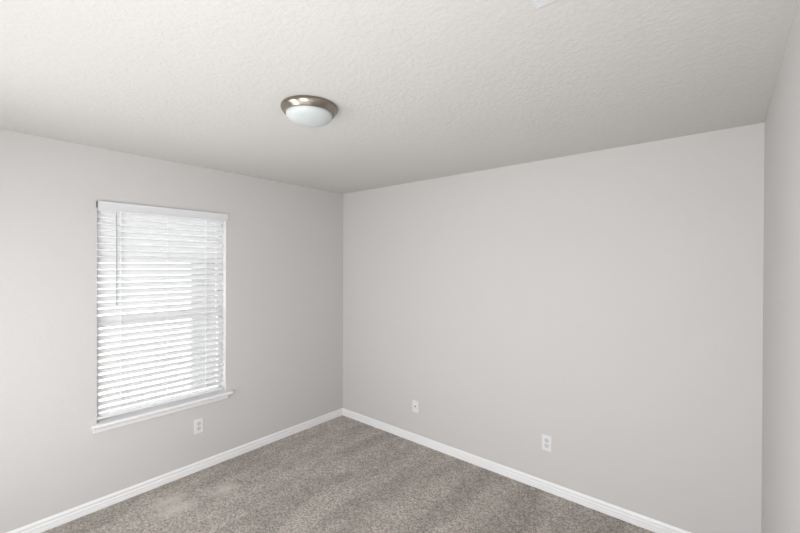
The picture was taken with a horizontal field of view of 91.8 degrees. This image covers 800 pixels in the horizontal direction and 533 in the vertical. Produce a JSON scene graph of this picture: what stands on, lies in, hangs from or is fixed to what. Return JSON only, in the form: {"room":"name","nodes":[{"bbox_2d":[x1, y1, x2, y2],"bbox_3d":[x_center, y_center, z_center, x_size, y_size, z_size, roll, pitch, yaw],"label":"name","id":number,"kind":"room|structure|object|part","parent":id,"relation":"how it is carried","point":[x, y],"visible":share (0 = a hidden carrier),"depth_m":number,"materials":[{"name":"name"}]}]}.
{"room":"empty bedroom","nodes":[
{"label":"empty bedroom","id":0,"kind":"room"},
{"bbox_2d":[0,129,342,532],"bbox_3d":[-1.795,0.421,2.998,0.140,2.440,3.740,0,0,40],"label":"wall","id":1,"kind":"structure","parent":0,"point":[284,241],"depth_m":2.69,"materials":[{"name":"grey paint"}]},
{"bbox_2d":[91,200,232,433],"bbox_3d":[-1.783,0.337,2.968,0.186,1.560,0.946,0,0,40],"label":"window","id":2,"kind":"structure","parent":1,"relation":"in","point":[132,417],"depth_m":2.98,"materials":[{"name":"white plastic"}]},
{"bbox_3d":[-1.841,-0.018,3.011,0.023,0.827,0.858,0,0,40],"label":"sash","id":3,"kind":"part","parent":2,"relation":"part of","materials":[{"name":"white plastic"}]},
{"bbox_3d":[-1.825,0.709,2.998,0.023,0.665,0.858,0,0,40],"label":"sash","id":4,"kind":"part","parent":2,"relation":"part of","materials":[{"name":"white plastic"}]},
{"bbox_2d":[96,201,227,419],"bbox_3d":[-1.768,0.297,2.954,0.072,1.477,0.894,0,0,40],"label":"window blind","id":5,"kind":"object","parent":2,"relation":"attached to","point":[146,256],"visible":0.94,"depth_m":2.90,"materials":[{"name":"white plastic"}]},
{"bbox_3d":[-1.971,0.317,2.725,0.055,1.418,0.005,0,0,40],"label":"ladder cord","id":6,"kind":"part","parent":5,"relation":"part of","materials":[{"name":"white fabric"}]},
{"bbox_3d":[-1.783,1.027,2.956,0.050,0.017,0.861,0,0,40],"label":"rail","id":7,"kind":"part","parent":5,"relation":"part of","materials":[{"name":"white plastic"}]},
{"bbox_3d":[-1.784,0.317,2.949,0.054,1.418,0.003,0,0,40],"label":"ladder cord","id":8,"kind":"part","parent":5,"relation":"part of","materials":[{"name":"white fabric"}]},
{"bbox_3d":[-1.599,0.316,3.168,0.055,1.418,0.005,0,0,40],"label":"ladder cord","id":9,"kind":"part","parent":5,"relation":"part of","materials":[{"name":"white fabric"}]},
{"bbox_3d":[-1.762,1.066,2.952,0.126,0.022,0.946,0,0,40],"label":"sill","id":10,"kind":"part","parent":2,"relation":"part of","materials":[{"name":"white paint"}]},
{"bbox_3d":[-1.834,0.305,3.005,0.060,1.497,0.882,0,0,40],"label":"frame","id":11,"kind":"part","parent":2,"relation":"part of","materials":[{"name":"white plastic"}]},
{"bbox_2d":[6,408,342,532],"bbox_3d":[-1.740,1.603,2.954,0.015,0.078,3.460,0,0,40],"label":"baseboard","id":12,"kind":"structure","parent":1,"relation":"attached to","point":[45,524],"depth_m":2.89,"materials":[{"name":"white paint"}]},
{"bbox_2d":[194,418,202,433],"bbox_3d":[-1.614,1.278,3.107,0.008,0.115,0.070,0,0,40],"label":"electrical outlet","id":13,"kind":"object","parent":1,"relation":"attached to","point":[198,423],"visible":1,"depth_m":3.10,"materials":[{"name":"white plastic"}]},
{"bbox_2d":[42,415,654,532],"bbox_3d":[-0.447,1.724,1.871,3.670,0.155,3.740,0,0,40],"label":"floor","id":14,"kind":"structure","parent":0,"point":[341,474],"depth_m":2.74,"materials":[{"name":"carpet"}]},
{"bbox_2d":[0,0,798,193],"bbox_3d":[-0.437,-0.848,1.859,3.670,0.120,3.740,0,0,40],"label":"ceiling","id":15,"kind":"structure","parent":0,"point":[420,90],"depth_m":1.61,"materials":[{"name":"grey paint"}]},
{"bbox_2d":[280,95,337,127],"bbox_3d":[-0.447,-0.744,1.912,0.275,0.088,0.275,0,0,40],"label":"ceiling light","id":16,"kind":"object","parent":15,"relation":"attached to","point":[302,110],"visible":1,"depth_m":1.83,"materials":[{"name":"silver metal"}]},
{"bbox_3d":[-0.447,-0.729,1.912,0.227,0.059,0.227,0,0,40],"label":"lamp shade","id":17,"kind":"part","parent":16,"relation":"part of","materials":[{"name":"white glass"}]},
{"bbox_2d":[531,0,558,8],"bbox_3d":[0.487,-0.776,0.981,0.360,0.009,0.210,0,0,40],"label":"ceiling vent","id":18,"kind":"object","parent":15,"relation":"in","point":[538,4],"visible":1,"depth_m":1.14,"materials":[{"name":"white metal"}]},
{"bbox_2d":[343,122,764,532],"bbox_3d":[0.714,0.430,3.245,3.390,2.440,0.140,0,0,40],"label":"wall","id":19,"kind":"structure","parent":0,"point":[607,304],"depth_m":2.69,"materials":[{"name":"grey paint"}]},
{"bbox_2d":[412,400,418,412],"bbox_3d":[0.143,1.308,3.626,0.070,0.115,0.010,0,0,40],"label":"plate","id":20,"kind":"object","parent":19,"relation":"attached to","point":[415,404],"visible":1,"depth_m":3.62,"materials":[{"name":"white plastic"}]},
{"bbox_2d":[342,408,690,532],"bbox_3d":[0.660,1.611,3.191,3.390,0.078,0.015,0,0,40],"label":"baseboard","id":21,"kind":"structure","parent":19,"relation":"attached to","point":[653,525],"depth_m":2.91,"materials":[{"name":"white paint"}]},
{"bbox_2d":[542,434,551,451],"bbox_3d":[1.077,1.296,2.845,0.070,0.115,0.008,0,0,40],"label":"electrical outlet","id":22,"kind":"object","parent":19,"relation":"attached to","point":[546,440],"visible":1,"depth_m":2.84,"materials":[{"name":"white plastic"}]},
{"bbox_2d":[761,0,799,532],"bbox_3d":[0.911,0.442,0.732,0.140,2.440,3.740,0,0,40],"label":"wall","id":23,"kind":"structure","parent":0,"point":[780,513],"depth_m":1.41,"materials":[{"name":"grey paint"}]}
]}

